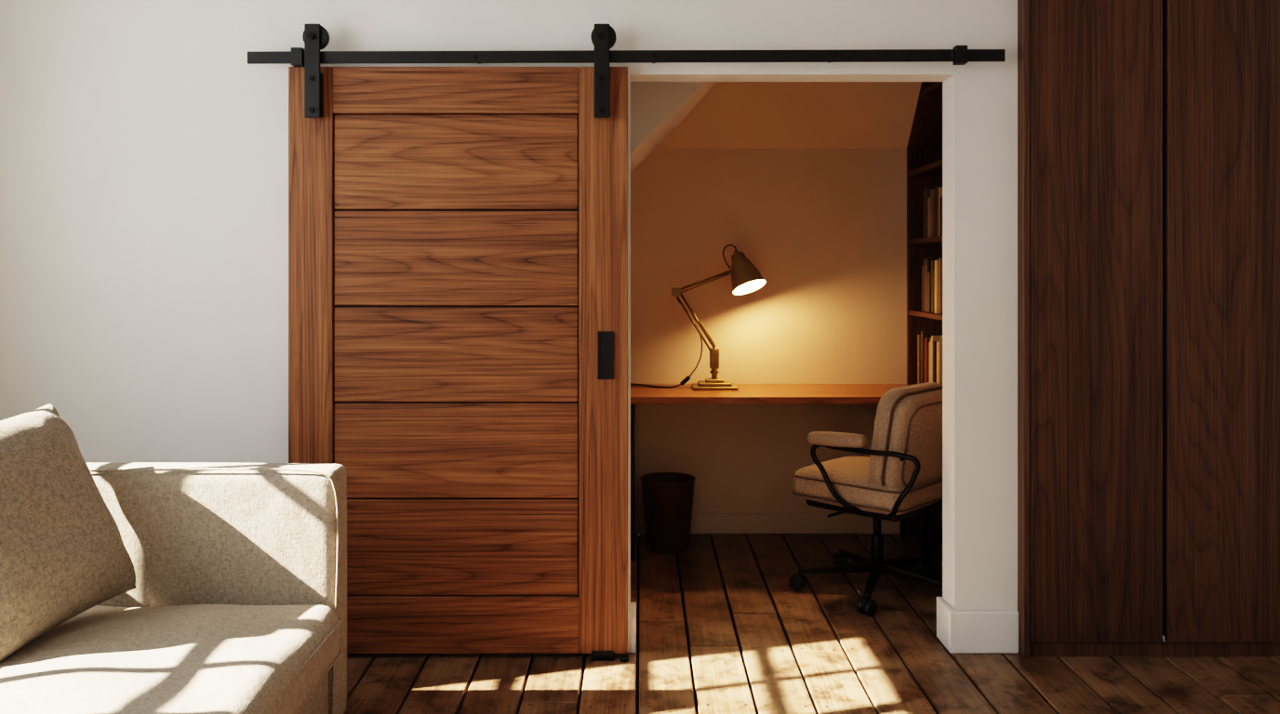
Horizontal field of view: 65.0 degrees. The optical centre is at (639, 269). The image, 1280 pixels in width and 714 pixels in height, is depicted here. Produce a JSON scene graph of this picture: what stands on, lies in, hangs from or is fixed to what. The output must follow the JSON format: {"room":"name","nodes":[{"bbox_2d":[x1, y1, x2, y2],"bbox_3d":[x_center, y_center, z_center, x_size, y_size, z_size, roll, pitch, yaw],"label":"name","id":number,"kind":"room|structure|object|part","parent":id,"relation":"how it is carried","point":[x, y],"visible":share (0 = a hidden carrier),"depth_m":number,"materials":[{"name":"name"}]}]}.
{"room":"living room","nodes":[
{"label":"living room","id":0,"kind":"room"},
{"bbox_2d":[0,0,1017,616],"bbox_3d":[0.045,-0.005,3.672,5.230,2.750,0.144,0,0,0],"label":"wall","id":1,"kind":"structure","parent":0,"point":[144,158],"depth_m":3.60,"materials":[{"name":"white paint"}]},
{"bbox_2d":[247,45,1004,653],"bbox_3d":[-0.049,0.286,3.548,2.649,2.135,0.104,0,0,0],"label":"sliding barn door","id":2,"kind":"structure","parent":1,"relation":"in","point":[356,90],"depth_m":3.54,"materials":[{"name":"brown wood"}]},
{"bbox_3d":[-1.161,0.320,3.558,0.155,2.069,0.040,0,0,0],"label":"stile","id":3,"kind":"part","parent":2,"relation":"part of","materials":[{"name":"brown wood"}]},
{"bbox_2d":[304,23,319,118],"bbox_3d":[-1.139,-0.691,3.492,0.054,0.327,0.008,0,0,0],"label":"strap","id":4,"kind":"object","parent":2,"relation":"attached to","point":[312,47],"depth_m":3.49,"materials":[{"name":"black metal"}]},
{"bbox_2d":[307,32,315,39],"bbox_3d":[-1.139,-0.811,3.505,0.021,0.024,0.058,0,0,0],"label":"axle","id":5,"kind":"object","parent":4,"relation":"attached to","point":[311,35],"visible":0.7,"depth_m":3.48,"materials":[{"name":"black metal"}]},
{"bbox_2d":[308,75,314,80],"bbox_3d":[-1.139,-0.665,3.486,0.017,0.020,0.011,0,0,0],"label":"bolt","id":6,"kind":"object","parent":4,"relation":"attached to","point":[311,77],"visible":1,"depth_m":3.48,"materials":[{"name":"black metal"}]},
{"bbox_2d":[308,106,314,112],"bbox_3d":[-1.139,-0.555,3.486,0.017,0.020,0.011,0,0,0],"label":"bolt","id":7,"kind":"object","parent":4,"relation":"attached to","point":[311,109],"visible":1,"depth_m":3.48,"materials":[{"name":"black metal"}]},
{"bbox_2d":[302,25,329,50],"bbox_3d":[-1.133,-0.813,3.514,0.088,0.088,0.028,0,0,0],"label":"wheel","id":8,"kind":"object","parent":2,"relation":"on","point":[324,33],"visible":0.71,"depth_m":3.50,"materials":[{"name":"black metal"}]},
{"bbox_2d":[320,72,322,118],"bbox_3d":[-1.139,-0.613,3.517,0.048,0.155,0.042,0,0,0],"label":"strap spacer","id":9,"kind":"object","parent":2,"relation":"attached to","point":[321,73],"visible":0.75,"depth_m":3.52,"materials":[{"name":"black metal"}]},
{"bbox_2d":[333,306,578,401],"bbox_3d":[-0.649,0.300,3.561,0.862,0.335,0.026,0,0,0],"label":"panel","id":10,"kind":"object","parent":2,"relation":"attached to","point":[381,353],"visible":1,"depth_m":3.55,"materials":[{"name":"brown wood"}]},
{"bbox_2d":[333,211,578,306],"bbox_3d":[-0.649,-0.040,3.561,0.862,0.335,0.026,0,0,0],"label":"panel","id":11,"kind":"object","parent":2,"relation":"attached to","point":[381,258],"visible":1,"depth_m":3.55,"materials":[{"name":"brown wood"}]},
{"bbox_2d":[333,114,578,209],"bbox_3d":[-0.649,-0.381,3.561,0.862,0.335,0.026,0,0,0],"label":"panel","id":12,"kind":"object","parent":2,"relation":"attached to","point":[381,161],"visible":1,"depth_m":3.55,"materials":[{"name":"brown wood"}]},
{"bbox_2d":[334,114,578,595],"bbox_3d":[-0.649,0.320,3.570,0.889,1.869,0.012,0,0,0],"label":"door panel grooves","id":13,"kind":"object","parent":2,"relation":"attached to","point":[578,114],"visible":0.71,"depth_m":3.56,"materials":[{"name":"brown wood"}]},
{"bbox_2d":[346,595,578,653],"bbox_3d":[-0.649,1.254,3.558,0.867,0.200,0.040,0,0,0],"label":"rail","id":14,"kind":"object","parent":2,"relation":"attached to","point":[376,624],"visible":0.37,"depth_m":3.54,"materials":[{"name":"brown wood"}]},
{"bbox_2d":[346,498,578,595],"bbox_3d":[-0.649,0.982,3.561,0.862,0.338,0.026,0,0,0],"label":"panel","id":15,"kind":"object","parent":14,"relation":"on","point":[395,546],"visible":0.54,"depth_m":3.55,"materials":[{"name":"brown wood"}]},
{"bbox_2d":[333,402,578,498],"bbox_3d":[-0.649,0.640,3.561,0.862,0.335,0.026,0,0,0],"label":"panel","id":16,"kind":"object","parent":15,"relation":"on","point":[386,450],"visible":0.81,"depth_m":3.55,"materials":[{"name":"brown wood"}]},
{"bbox_2d":[594,23,609,118],"bbox_3d":[-0.133,-0.691,3.492,0.054,0.327,0.008,0,0,0],"label":"strap","id":17,"kind":"object","parent":2,"relation":"attached to","point":[601,46],"depth_m":3.49,"materials":[{"name":"black metal"}]},
{"bbox_3d":[-0.129,0.320,3.558,0.172,2.069,0.040,0,0,0],"label":"stile","id":18,"kind":"part","parent":2,"relation":"part of","materials":[{"name":"brown wood"}]},
{"bbox_2d":[590,26,616,49],"bbox_3d":[-0.127,-0.813,3.514,0.088,0.088,0.028,0,0,0],"label":"wheel","id":19,"kind":"object","parent":2,"relation":"on","point":[612,34],"visible":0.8,"depth_m":3.50,"materials":[{"name":"black metal"}]},
{"bbox_3d":[-0.121,0.302,3.535,0.056,0.168,0.006,0,0,0],"label":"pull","id":20,"kind":"part","parent":2,"relation":"part of","materials":[{"name":"black metal"}]},
{"bbox_2d":[597,332,613,379],"bbox_3d":[-0.121,0.302,3.530,0.056,0.168,0.005,0,0,0],"label":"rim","id":21,"kind":"object","parent":2,"relation":"attached to","point":[598,333],"depth_m":3.53,"materials":[{"name":"black metal"}]},
{"bbox_3d":[-0.049,-0.747,3.548,2.649,0.069,0.104,0,0,0],"label":"barn door rail","id":22,"kind":"part","parent":2,"relation":"part of","materials":[{"name":"black metal"}]},
{"bbox_3d":[-0.133,-0.612,3.517,0.048,0.155,0.041,0,0,0],"label":"strap spacer","id":23,"kind":"object","parent":2,"relation":"attached to","visible":0},
{"bbox_2d":[598,31,604,39],"bbox_3d":[-0.133,-0.811,3.505,0.021,0.024,0.058,0,0,0],"label":"axle","id":24,"kind":"object","parent":23,"relation":"attached to","point":[601,35],"visible":0.75,"depth_m":3.48,"materials":[{"name":"black metal"}]},
{"bbox_2d":[627,602,636,653],"bbox_3d":[-1.232,1.295,3.665,2.435,0.150,0.166,0,0,0],"label":"baseboard","id":25,"kind":"structure","parent":1,"relation":"attached to","point":[632,620],"depth_m":3.58,"materials":[{"name":"paint"}]},
{"bbox_2d":[936,597,1018,653],"bbox_3d":[1.228,1.295,3.664,0.247,0.150,0.168,0,0,0],"label":"baseboard","id":26,"kind":"structure","parent":1,"relation":"attached to","point":[961,632],"depth_m":3.58,"materials":[{"name":"paint"}]},
{"bbox_2d":[518,533,757,713],"bbox_3d":[0.100,1.425,2.060,5.400,0.049,6.560,0,0,0],"label":"subfloor","id":27,"kind":"structure","parent":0,"point":[637,637],"depth_m":3.66,"materials":[{"name":"brown wood"}]},
{"bbox_2d":[630,81,718,172],"bbox_3d":[0.253,-0.795,4.810,1.206,1.170,0.820,0,0,0],"label":"ceiling","id":28,"kind":"structure","parent":0,"point":[657,108],"depth_m":4.40,"materials":[{"name":"white paint"}]},
{"bbox_2d":[630,148,906,513],"bbox_3d":[0.675,-0.005,5.280,2.290,2.750,0.120,0,0,0],"label":"wall","id":29,"kind":"structure","parent":0,"point":[825,230],"depth_m":5.22,"materials":[{"name":"beige paint"}]},
{"bbox_2d":[634,513,906,533],"bbox_3d":[0.518,1.317,5.212,1.736,0.105,0.016,0,0,0],"label":"baseboard","id":30,"kind":"structure","parent":29,"relation":"attached to","point":[700,523],"depth_m":5.20,"materials":[{"name":"beige paint"}]},
{"bbox_2d":[655,81,921,148],"bbox_3d":[0.675,-1.005,4.866,2.050,0.750,0.708,0,0,0],"label":"ceiling","id":31,"kind":"structure","parent":0,"point":[732,114],"depth_m":5.08,"materials":[{"name":"beige paint"}]},
{"bbox_2d":[343,533,1279,713],"bbox_3d":[0.178,1.385,2.075,5.571,0.030,6.547,0,0,0],"label":"floor","id":32,"kind":"structure","parent":0,"point":[770,617],"depth_m":3.49,"materials":[{"name":"brown wood"}]},
{"bbox_2d":[0,462,346,713],"bbox_3d":[-1.411,0.930,1.835,1.177,0.880,2.292,0,0,0],"label":"sofa","id":33,"kind":"object","parent":32,"relation":"on","point":[238,604],"visible":0.88,"depth_m":2.80,"materials":[{"name":"fabric"}]},
{"bbox_2d":[0,403,136,662],"bbox_3d":[-1.566,0.644,2.540,0.335,0.537,0.559,0,0,7],"label":"throw pillow","id":34,"kind":"object","parent":33,"relation":"on","point":[63,553],"visible":1,"depth_m":2.51,"materials":[{"name":"fabric"}]},
{"bbox_2d":[0,604,339,713],"bbox_3d":[-1.333,1.019,2.333,1.019,0.238,0.997,0,0,0],"label":"seat cushion","id":35,"kind":"object","parent":33,"relation":"on","point":[105,659],"depth_m":2.38,"materials":[{"name":"fabric"}]},
{"bbox_2d":[591,651,628,662],"bbox_3d":[-0.104,1.356,3.542,0.131,0.028,0.076,0,0,0],"label":"floor guide","id":36,"kind":"object","parent":32,"relation":"on","point":[596,656],"visible":0.98,"depth_m":3.53,"materials":[{"name":"black metal"}]},
{"bbox_2d":[640,472,695,554],"bbox_3d":[0.137,1.196,4.930,0.270,0.348,0.270,0,0,0],"label":"waste bin","id":37,"kind":"object","parent":32,"relation":"on","point":[667,497],"visible":1,"depth_m":4.83,"materials":[{"name":"black plastic"}]},
{"bbox_2d":[630,384,929,560],"bbox_3d":[0.518,0.982,4.949,1.727,0.776,0.539,0,0,0],"label":"desk","id":38,"kind":"object","parent":32,"relation":"on","point":[747,393],"visible":0.44,"depth_m":4.74,"materials":[{"name":"brown wood"}]},
{"bbox_2d":[630,244,765,390],"bbox_3d":[0.266,0.234,5.035,0.712,0.719,0.317,0,0,0],"label":"desk lamp","id":39,"kind":"object","parent":38,"relation":"on","point":[746,278],"depth_m":5.00,"materials":[{"name":"gold metal"}]},
{"bbox_2d":[788,381,942,616],"bbox_3d":[1.040,0.924,4.293,0.701,0.889,0.709,0,0,43],"label":"office chair","id":40,"kind":"object","parent":32,"relation":"on","point":[900,479],"visible":0.8,"depth_m":4.08,"materials":[{"name":"beige fabric"}]},
{"bbox_2d":[792,572,805,584],"bbox_3d":[0.682,1.330,4.312,0.060,0.060,0.010,16,8,28],"label":"caster","id":41,"kind":"object","parent":40,"relation":"attached to","point":[801,575],"depth_m":4.30,"materials":[{"name":"black plastic"}]},
{"bbox_3d":[0.830,1.275,4.306,0.300,0.053,0.044,0,0,2],"label":"leg","id":42,"kind":"part","parent":40,"relation":"part of","materials":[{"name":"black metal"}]},
{"bbox_3d":[0.865,1.022,4.242,0.195,0.012,0.012,-5,-9,-35],"label":"tilt lever","id":43,"kind":"part","parent":40,"relation":"part of","materials":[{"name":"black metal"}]},
{"bbox_3d":[0.964,1.275,4.478,0.044,0.053,0.300,0,0,-16],"label":"leg","id":44,"kind":"part","parent":40,"relation":"part of","materials":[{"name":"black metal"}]},
{"bbox_3d":[0.935,0.857,4.079,0.495,0.286,0.146,0,0,43],"label":"arm frame","id":45,"kind":"part","parent":40,"relation":"part of","materials":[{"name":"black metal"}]},
{"bbox_2d":[861,597,871,612],"bbox_3d":[0.901,1.330,3.987,0.060,0.060,0.010,-5,3,-43],"label":"caster","id":46,"kind":"object","parent":40,"relation":"attached to","point":[865,602],"depth_m":3.97,"materials":[{"name":"black plastic"}]},
{"bbox_3d":[1.000,0.918,4.314,0.550,0.170,0.500,0,0,43],"label":"seat","id":47,"kind":"part","parent":40,"relation":"part of","materials":[{"name":"beige fabric"}]},
{"bbox_3d":[0.952,1.275,4.126,0.044,0.053,0.300,0,0,20],"label":"leg","id":48,"kind":"part","parent":40,"relation":"part of","materials":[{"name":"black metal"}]},
{"bbox_2d":[867,381,942,484],"bbox_3d":[1.141,0.698,4.183,0.128,0.430,0.472,12,8,42],"label":"backrest","id":49,"kind":"object","parent":40,"relation":"on","point":[897,412],"depth_m":4.00,"materials":[{"name":"beige fabric"}]},
{"bbox_3d":[1.168,1.275,4.403,0.300,0.053,0.044,0,0,-34],"label":"leg","id":50,"kind":"part","parent":40,"relation":"part of","materials":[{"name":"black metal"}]},
{"bbox_3d":[1.161,1.275,4.186,0.300,0.053,0.044,0,0,38],"label":"leg","id":51,"kind":"part","parent":40,"relation":"part of","materials":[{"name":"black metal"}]},
{"bbox_2d":[906,81,942,566],"bbox_3d":[1.538,0.000,4.769,0.304,2.740,0.898,0,0,0],"label":"bookshelf","id":52,"kind":"object","parent":32,"relation":"on","point":[925,144],"visible":0.24,"depth_m":5.19,"materials":[{"name":"brown wood"}]},
{"bbox_3d":[1.532,-0.495,4.769,0.287,0.024,0.850,0,0,0],"label":"shelf","id":53,"kind":"part","parent":52,"relation":"part of","materials":[{"name":"brown wood"}]},
{"bbox_3d":[1.532,-0.143,4.769,0.287,0.024,0.850,0,0,0],"label":"shelf","id":54,"kind":"part","parent":52,"relation":"part of","materials":[{"name":"brown wood"}]},
{"bbox_3d":[1.532,0.222,4.769,0.287,0.024,0.850,0,0,0],"label":"shelf","id":55,"kind":"part","parent":52,"relation":"part of","materials":[{"name":"brown wood"}]},
{"bbox_3d":[1.532,1.352,4.769,0.287,0.024,0.850,0,0,0],"label":"shelf","id":56,"kind":"part","parent":52,"relation":"part of","materials":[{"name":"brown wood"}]},
{"bbox_2d":[917,186,942,384],"bbox_3d":[1.506,0.284,4.738,0.212,1.371,0.757,0,0,0],"label":"books","id":57,"kind":"object","parent":52,"relation":"on","point":[929,343],"visible":0.11,"depth_m":4.87,"materials":[{"name":"paper"}]},
{"bbox_3d":[1.532,-0.868,4.637,0.287,0.024,0.587,0,0,0],"label":"shelf","id":58,"kind":"part","parent":52,"relation":"part of","materials":[{"name":"brown wood"}]},
{"bbox_2d":[1017,0,1279,658],"bbox_3d":[1.996,0.018,3.819,1.287,2.705,0.562,0,0,0],"label":"wardrobe","id":59,"kind":"object","parent":32,"relation":"on","point":[1149,130],"visible":0.84,"depth_m":3.54,"materials":[{"name":"brown wood"}]},
{"bbox_3d":[1.363,0.018,3.819,0.021,2.705,0.562,0,0,0],"label":"panel","id":60,"kind":"part","parent":59,"relation":"part of","materials":[{"name":"brown wood"}]},
{"bbox_3d":[1.610,-0.008,3.550,0.464,2.644,0.025,0,0,0],"label":"door","id":61,"kind":"part","parent":59,"relation":"part of","materials":[{"name":"brown wood"}]},
{"bbox_3d":[2.092,-0.008,3.550,0.465,2.644,0.025,0,0,0],"label":"door","id":62,"kind":"part","parent":59,"relation":"part of","materials":[{"name":"brown wood"}]}
]}

